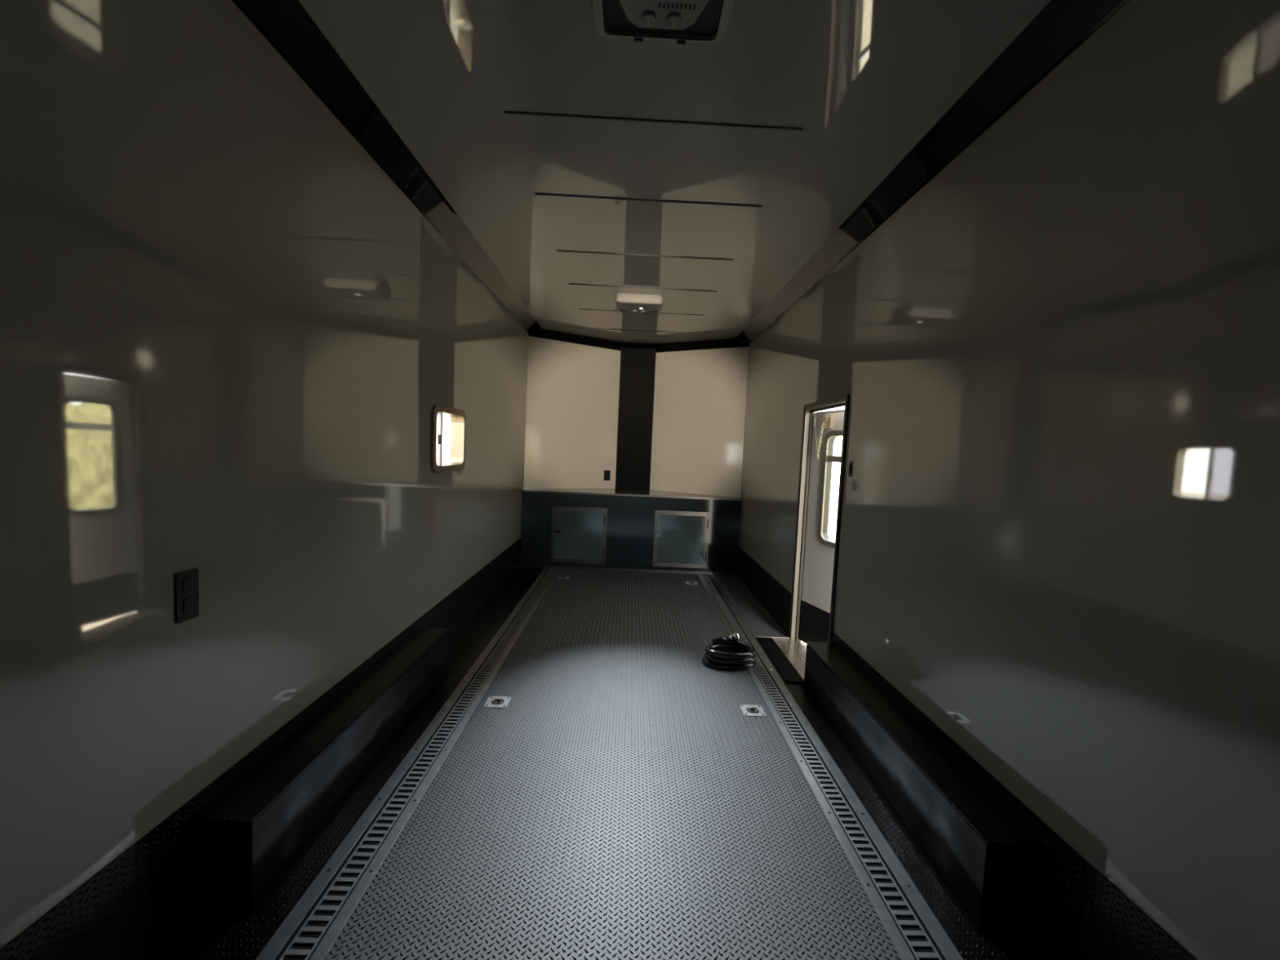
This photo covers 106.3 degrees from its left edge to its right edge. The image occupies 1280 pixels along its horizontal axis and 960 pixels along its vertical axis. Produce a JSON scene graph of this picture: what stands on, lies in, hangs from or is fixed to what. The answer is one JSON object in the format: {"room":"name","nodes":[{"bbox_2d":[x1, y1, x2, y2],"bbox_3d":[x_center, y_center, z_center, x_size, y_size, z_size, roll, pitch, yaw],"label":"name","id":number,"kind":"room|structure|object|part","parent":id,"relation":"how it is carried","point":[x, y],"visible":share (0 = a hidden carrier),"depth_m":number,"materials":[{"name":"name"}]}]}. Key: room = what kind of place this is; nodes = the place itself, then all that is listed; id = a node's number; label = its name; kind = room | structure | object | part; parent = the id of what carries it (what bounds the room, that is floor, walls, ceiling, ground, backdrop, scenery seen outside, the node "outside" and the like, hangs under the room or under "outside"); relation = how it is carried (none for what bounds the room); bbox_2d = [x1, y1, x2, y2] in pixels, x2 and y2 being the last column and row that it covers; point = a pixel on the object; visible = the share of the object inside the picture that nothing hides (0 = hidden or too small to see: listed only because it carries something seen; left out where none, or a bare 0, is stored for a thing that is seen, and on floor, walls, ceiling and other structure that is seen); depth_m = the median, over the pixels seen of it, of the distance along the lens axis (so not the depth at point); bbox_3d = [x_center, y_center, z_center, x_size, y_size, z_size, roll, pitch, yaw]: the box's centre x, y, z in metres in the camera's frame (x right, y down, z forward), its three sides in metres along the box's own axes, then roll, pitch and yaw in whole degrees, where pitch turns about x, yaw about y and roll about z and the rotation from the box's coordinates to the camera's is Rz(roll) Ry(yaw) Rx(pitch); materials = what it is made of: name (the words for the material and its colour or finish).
{"room":"cargo space","nodes":[
{"label":"cargo space","id":0,"kind":"room"},
{"bbox_2d":[0,0,528,949],"bbox_3d":[-1.246,-0.331,2.003,0.055,2.360,6.780,2,4,-1],"label":"wall","id":1,"kind":"structure","parent":0,"point":[230,340],"depth_m":1.29,"materials":[{"name":"grey"}]},
{"bbox_2d":[174,568,199,623],"bbox_3d":[-1.228,0.313,1.304,0.008,0.136,0.064,2,4,-1],"label":"wall outlet","id":2,"kind":"object","parent":1,"relation":"attached to","point":[186,582],"visible":1,"depth_m":1.30,"materials":[{"name":"black plastic"}]},
{"bbox_2d":[182,577,195,613],"bbox_3d":[-1.226,0.314,1.304,0.003,0.095,0.032,2,4,-1],"label":"socket","id":3,"kind":"object","parent":2,"relation":"attached to","point":[188,583],"depth_m":1.30,"materials":[{"name":"black plastic"}]},
{"bbox_2d":[0,537,520,959],"bbox_3d":[-1.304,1.010,2.087,0.059,0.330,6.780,2,4,-1],"label":"baseboard","id":4,"kind":"structure","parent":1,"relation":"attached to","point":[125,911],"depth_m":1.25,"materials":[{"name":"black"}]},
{"bbox_2d":[231,0,541,333],"bbox_3d":[-1.103,-1.436,1.940,0.135,0.075,6.790,2,4,-1],"label":"trim","id":5,"kind":"structure","parent":1,"relation":"attached to","point":[286,25],"depth_m":1.91,"materials":[{"name":"black plastic"}]},
{"bbox_2d":[430,404,466,473],"bbox_3d":[-1.271,-0.263,3.109,0.095,0.415,0.550,2,4,-1],"label":"window","id":6,"kind":"structure","parent":1,"relation":"in","point":[457,416],"depth_m":3.13,"materials":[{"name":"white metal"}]},
{"bbox_2d":[523,336,620,488],"bbox_3d":[-0.768,-0.737,5.614,1.158,1.685,0.006,0,4,-31],"label":"wall","id":7,"kind":"structure","parent":0,"point":[572,403],"depth_m":5.59,"materials":[{"name":"beige"}]},
{"bbox_2d":[604,470,610,480],"bbox_3d":[-0.403,-0.055,5.881,0.085,0.125,0.008,0,4,-31],"label":"outlet","id":8,"kind":"object","parent":7,"relation":"attached to","point":[606,473],"visible":1,"depth_m":5.88,"materials":[{"name":"black plastic"}]},
{"bbox_2d":[605,471,608,479],"bbox_3d":[-0.401,-0.055,5.878,0.043,0.087,0.003,0,4,-31],"label":"socket","id":9,"kind":"object","parent":8,"relation":"attached to","point":[606,473],"depth_m":5.88,"materials":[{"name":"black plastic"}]},
{"bbox_2d":[158,567,1048,959],"bbox_3d":[-0.075,1.265,2.459,2.620,0.123,7.550,2,4,-1],"label":"floor","id":10,"kind":"structure","parent":0,"point":[623,802],"depth_m":1.75,"materials":[{"name":"grey aluminium tread plate"}]},
{"bbox_2d":[146,567,544,959],"bbox_3d":[-1.157,1.134,2.849,0.273,0.001,4.980,2,4,-1],"label":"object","id":11,"kind":"structure","parent":10,"relation":"on","point":[203,935],"depth_m":1.59,"materials":[{"name":"black metal"}]},
{"bbox_2d":[191,626,450,913],"bbox_3d":[-1.181,1.043,2.076,0.184,0.275,1.456,2,4,-1],"label":"box","id":12,"kind":"object","parent":11,"relation":"on","point":[247,842],"visible":1,"depth_m":1.61,"materials":[{"name":"black"}]},
{"bbox_3d":[-1.184,0.909,2.067,0.167,0.008,1.456,2,4,-1],"label":"plate","id":13,"kind":"part","parent":12,"relation":"part of","materials":[{"name":"black"}]},
{"bbox_3d":[-1.105,1.171,2.085,0.020,0.025,1.450,2,4,-1],"label":"angle trim","id":14,"kind":"part","parent":12,"relation":"part of","materials":[{"name":"black metal"}]},
{"bbox_2d":[255,568,559,959],"bbox_3d":[-0.938,1.128,3.052,0.171,0.007,4.580,2,4,-1],"label":"floor track","id":15,"kind":"object","parent":10,"relation":"on","point":[308,932],"visible":1,"depth_m":1.71,"materials":[{"name":"metal"}]},
{"bbox_2d":[484,696,511,707],"bbox_3d":[-0.750,1.167,2.530,0.118,0.010,0.108,2,4,-1],"label":"ring","id":16,"kind":"object","parent":10,"relation":"on","point":[504,700],"visible":1,"depth_m":2.52,"materials":[{"name":"metal"}]},
{"bbox_2d":[556,575,568,579],"bbox_3d":[-0.799,1.011,4.991,0.118,0.010,0.108,2,4,-1],"label":"ring","id":17,"kind":"object","parent":10,"relation":"on","point":[558,576],"visible":1,"depth_m":4.98,"materials":[{"name":"metal"}]},
{"bbox_2d":[520,488,742,575],"bbox_3d":[-0.107,0.571,5.652,2.428,0.865,0.664,2,4,-1],"label":"base cabinet","id":18,"kind":"object","parent":10,"relation":"on","point":[616,530],"visible":1,"depth_m":5.34,"materials":[{"name":"metal"}]},
{"bbox_3d":[-0.678,0.614,5.333,0.610,0.630,0.012,2,4,-1],"label":"hatch frame","id":19,"kind":"part","parent":18,"relation":"part of","materials":[{"name":"metal"}]},
{"bbox_3d":[-0.678,0.614,5.330,0.562,0.582,0.018,2,4,-1],"label":"frame","id":20,"kind":"part","parent":18,"relation":"part of","materials":[{"name":"metal"}]},
{"bbox_3d":[-0.678,0.614,5.333,0.524,0.544,0.009,2,4,-1],"label":"hatch door","id":21,"kind":"part","parent":18,"relation":"part of","materials":[{"name":"silver metal"}]},
{"bbox_3d":[-0.120,1.007,5.364,2.424,0.029,0.018,2,4,-1],"label":"toe trim","id":22,"kind":"part","parent":18,"relation":"part of","materials":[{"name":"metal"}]},
{"bbox_3d":[-0.083,0.170,5.309,2.424,0.020,0.008,2,4,-1],"label":"edge trim","id":23,"kind":"part","parent":18,"relation":"part of","materials":[{"name":"metal"}]},
{"bbox_2d":[522,488,742,501],"bbox_3d":[-0.089,0.153,5.635,2.428,0.028,0.646,2,4,-1],"label":"countertop","id":24,"kind":"structure","parent":18,"relation":"on","point":[593,491],"depth_m":5.46,"materials":[{"name":"stone"}]},
{"bbox_3d":[0.460,0.663,5.352,0.562,0.582,0.018,2,4,-1],"label":"frame","id":25,"kind":"part","parent":18,"relation":"part of","materials":[{"name":"metal"}]},
{"bbox_3d":[0.460,0.663,5.355,0.610,0.630,0.012,2,4,-1],"label":"hatch frame","id":26,"kind":"part","parent":18,"relation":"part of","materials":[{"name":"metal"}]},
{"bbox_3d":[0.460,0.663,5.356,0.524,0.544,0.009,2,4,-1],"label":"hatch door","id":27,"kind":"part","parent":18,"relation":"part of","materials":[{"name":"silver metal"}]},
{"bbox_2d":[685,581,697,584],"bbox_3d":[0.540,1.070,4.997,0.118,0.010,0.108,2,4,-1],"label":"ring","id":28,"kind":"object","parent":10,"relation":"on","point":[686,582],"visible":1,"depth_m":5.00,"materials":[{"name":"metal"}]},
{"bbox_2d":[702,632,756,670],"bbox_3d":[0.582,1.103,3.108,0.352,0.181,0.205,2,4,-1],"label":"power cable","id":29,"kind":"object","parent":10,"relation":"on","point":[728,653],"visible":1,"depth_m":3.06,"materials":[{"name":"black rubber"}]},
{"bbox_2d":[740,704,765,716],"bbox_3d":[0.601,1.225,2.556,0.118,0.010,0.108,2,4,-1],"label":"ring","id":30,"kind":"object","parent":10,"relation":"on","point":[761,713],"visible":1,"depth_m":2.55,"materials":[{"name":"metal"}]},
{"bbox_2d":[746,708,759,713],"bbox_3d":[0.600,1.230,2.556,0.068,0.001,0.062,2,4,-1],"label":"cup","id":31,"kind":"object","parent":30,"relation":"on","point":[748,710],"depth_m":2.55,"materials":[{"name":"silver metal"}]},
{"bbox_2d":[755,635,790,639],"bbox_3d":[0.993,1.177,3.586,0.259,0.013,0.025,2,4,-1],"label":"trim","id":32,"kind":"structure","parent":10,"relation":"on","point":[772,637],"depth_m":3.58,"materials":[{"name":"metal"}]},
{"bbox_2d":[755,636,804,684],"bbox_3d":[0.929,1.197,3.228,0.120,0.012,0.690,2,4,-1],"label":"trim","id":33,"kind":"structure","parent":10,"relation":"on","point":[785,668],"depth_m":3.16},
{"bbox_2d":[773,639,806,679],"bbox_3d":[1.111,1.207,3.242,0.245,0.007,0.630,2,4,-1],"label":"trim","id":34,"kind":"structure","parent":10,"relation":"on","point":[794,651],"depth_m":3.34,"materials":[{"name":"silver metal"}]},
{"bbox_2d":[697,573,963,959],"bbox_3d":[0.773,1.201,3.085,0.171,0.007,4.580,2,4,-1],"label":"floor track","id":35,"kind":"object","parent":10,"relation":"on","point":[916,933],"visible":0.94,"depth_m":1.78,"materials":[{"name":"metal"}]},
{"bbox_2d":[784,684,1057,959],"bbox_3d":[1.019,1.306,1.643,0.273,0.001,2.480,2,4,-1],"label":"trim","id":36,"kind":"structure","parent":10,"relation":"on","point":[984,944],"depth_m":1.55,"materials":[{"name":"black metal"}]},
{"bbox_2d":[800,641,1044,931],"bbox_3d":[1.060,1.139,2.119,0.184,0.275,1.456,2,4,-1],"label":"box","id":37,"kind":"object","parent":36,"relation":"on","point":[987,861],"visible":1,"depth_m":1.66,"materials":[{"name":"black"}]},
{"bbox_3d":[0.973,1.260,2.125,0.020,0.025,1.450,2,4,-1],"label":"angle trim","id":38,"kind":"part","parent":37,"relation":"part of","materials":[{"name":"black metal"}]},
{"bbox_3d":[1.075,1.006,2.111,0.167,0.008,1.456,2,4,-1],"label":"plate","id":39,"kind":"part","parent":37,"relation":"part of","materials":[{"name":"black"}]},
{"bbox_2d":[528,328,749,497],"bbox_3d":[-0.069,-0.330,5.705,2.480,2.660,0.670,2,4,-1],"label":"wall","id":40,"kind":"structure","parent":0,"point":[637,360],"depth_m":5.89,"materials":[{"name":"black paint"}]},
{"bbox_2d":[298,0,1050,343],"bbox_3d":[0.046,-1.477,2.312,2.560,0.060,7.500,2,4,-1],"label":"ceiling","id":41,"kind":"structure","parent":0,"point":[864,82],"depth_m":1.92,"materials":[{"name":"grey plastic"}]},
{"bbox_2d":[615,293,662,314],"bbox_3d":[-0.009,-1.522,4.178,0.400,0.086,0.330,2,4,-1],"label":"roof unit","id":42,"kind":"structure","parent":41,"relation":"attached to","point":[645,304],"depth_m":4.04,"materials":[{"name":"plastic"}]},
{"bbox_3d":[-0.009,-1.500,4.160,0.336,0.016,0.263,2,4,-1],"label":"control panel","id":43,"kind":"part","parent":42,"relation":"part of","materials":[{"name":"grey plastic"}]},
{"bbox_2d":[587,328,693,333],"bbox_3d":[0.002,-1.629,5.238,1.180,0.006,0.012,2,4,-1],"label":"ceiling strip","id":44,"kind":"object","parent":41,"relation":"attached to","point":[588,328],"visible":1,"depth_m":5.23,"materials":[{"name":"grey metal"}]},
{"bbox_2d":[578,308,703,315],"bbox_3d":[0.013,-1.584,4.540,1.180,0.006,0.012,2,4,-1],"label":"ceiling strip","id":45,"kind":"object","parent":41,"relation":"attached to","point":[579,308],"visible":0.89,"depth_m":4.54,"materials":[{"name":"grey metal"}]},
{"bbox_2d":[568,283,717,292],"bbox_3d":[0.025,-1.541,3.849,1.194,0.006,0.012,2,4,-1],"label":"ceiling strip","id":46,"kind":"object","parent":41,"relation":"attached to","point":[569,283],"visible":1,"depth_m":3.85,"materials":[{"name":"grey metal"}]},
{"bbox_2d":[556,250,733,261],"bbox_3d":[0.035,-1.500,3.209,1.184,0.006,0.012,2,4,-1],"label":"ceiling strip","id":47,"kind":"object","parent":41,"relation":"attached to","point":[557,251],"visible":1,"depth_m":3.21,"materials":[{"name":"grey metal"}]},
{"bbox_2d":[534,193,762,207],"bbox_3d":[0.047,-1.455,2.499,1.184,0.006,0.012,2,4,-1],"label":"ceiling strip","id":48,"kind":"object","parent":41,"relation":"attached to","point":[539,194],"visible":1,"depth_m":2.50,"materials":[{"name":"grey metal"}]},
{"bbox_2d":[503,111,803,131],"bbox_3d":[0.057,-1.417,1.895,1.182,0.006,0.012,2,4,-1],"label":"ceiling strip","id":49,"kind":"object","parent":41,"relation":"attached to","point":[504,112],"visible":1,"depth_m":1.89,"materials":[{"name":"grey metal"}]},
{"bbox_2d":[591,0,735,44],"bbox_3d":[0.064,-1.337,1.262,0.400,0.086,0.386,2,4,-1],"label":"roof unit","id":50,"kind":"structure","parent":41,"relation":"attached to","point":[680,21],"depth_m":1.38,"materials":[{"name":"plastic"}]},
{"bbox_3d":[0.025,-1.311,1.365,0.044,0.009,0.044,2,4,-1],"label":"knob","id":51,"kind":"part","parent":50,"relation":"part of","materials":[{"name":"grey plastic"}]},
{"bbox_2d":[602,0,723,35],"bbox_3d":[0.064,-1.329,1.261,0.335,0.006,0.352,2,4,-1],"label":"grille","id":52,"kind":"object","parent":50,"relation":"attached to","point":[615,22],"depth_m":1.41,"materials":[{"name":"plastic"}]},
{"bbox_3d":[0.063,-1.315,1.243,0.336,0.016,0.315,2,4,-1],"label":"control panel","id":53,"kind":"part","parent":50,"relation":"part of","materials":[{"name":"grey plastic"}]},
{"bbox_3d":[0.097,-1.308,1.366,0.044,0.009,0.044,2,4,-1],"label":"knob","id":54,"kind":"part","parent":50,"relation":"part of","materials":[{"name":"grey plastic"}]},
{"bbox_2d":[649,346,749,497],"bbox_3d":[0.664,-0.675,5.641,1.158,1.685,0.006,4,4,28],"label":"wall","id":55,"kind":"structure","parent":0,"point":[700,396],"depth_m":5.62,"materials":[{"name":"beige paint"}]},
{"bbox_2d":[738,0,1279,959],"bbox_3d":[1.246,-0.224,2.051,0.055,2.360,6.780,2,4,-1],"label":"wall","id":56,"kind":"structure","parent":0,"point":[1057,360],"depth_m":1.29,"materials":[{"name":"grey"}]},
{"bbox_2d":[812,412,823,460],"bbox_3d":[1.245,-0.316,3.379,0.024,0.360,0.151,2,4,-8],"label":"chain","id":57,"kind":"object","parent":56,"relation":"hanging from","point":[821,433],"visible":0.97,"depth_m":3.36,"materials":[{"name":"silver metal"}]},
{"bbox_2d":[788,393,849,642],"bbox_3d":[1.200,0.357,3.189,0.077,1.715,0.670,2,4,-1],"label":"trim","id":58,"kind":"structure","parent":56,"relation":"attached to","point":[806,420],"depth_m":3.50,"materials":[{"name":"metal"}]},
{"bbox_2d":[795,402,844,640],"bbox_3d":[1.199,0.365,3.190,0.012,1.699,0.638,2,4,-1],"label":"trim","id":59,"kind":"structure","parent":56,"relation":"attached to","point":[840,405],"depth_m":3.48,"materials":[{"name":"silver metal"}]},
{"bbox_2d":[798,409,844,643],"bbox_3d":[1.323,0.367,3.211,0.075,1.667,0.634,1,4,-19],"label":"door","id":60,"kind":"structure","parent":56,"relation":"in","point":[819,548],"depth_m":3.37,"materials":[{"name":"grey"}]},
{"bbox_3d":[1.284,1.052,3.250,0.004,0.294,0.626,1,4,-19],"label":"kick plate","id":61,"kind":"part","parent":60,"relation":"part of","materials":[{"name":"black"}]},
{"bbox_2d":[848,461,852,476],"bbox_3d":[1.192,-0.063,2.727,0.010,0.085,0.030,2,4,-1],"label":"light switch","id":62,"kind":"object","parent":56,"relation":"attached to","point":[850,468],"visible":1,"depth_m":2.72,"materials":[{"name":"black plastic"}]},
{"bbox_2d":[736,0,1129,343],"bbox_3d":[1.200,-1.337,1.985,0.135,0.075,6.790,2,4,-1],"label":"trim","id":63,"kind":"structure","parent":56,"relation":"attached to","point":[1061,26],"depth_m":1.77,"materials":[{"name":"black"}]},
{"bbox_2d":[737,546,1195,959],"bbox_3d":[1.185,1.117,2.135,0.059,0.330,6.780,2,4,-1],"label":"baseboard","id":64,"kind":"structure","parent":56,"relation":"attached to","point":[1080,914],"depth_m":1.33,"materials":[{"name":"black plastic"}]},
{"label":"outside","id":65,"kind":"structure","parent":0,"visible":0},
{"bbox_2d":[441,457,839,541],"bbox_3d":[-0.066,2.115,0.133,120.000,0.280,120.000,2,4,-1],"label":"ground","id":66,"kind":"structure","parent":65,"point":[834,490],"depth_m":21.24,"materials":[{"name":"white"}]}
]}

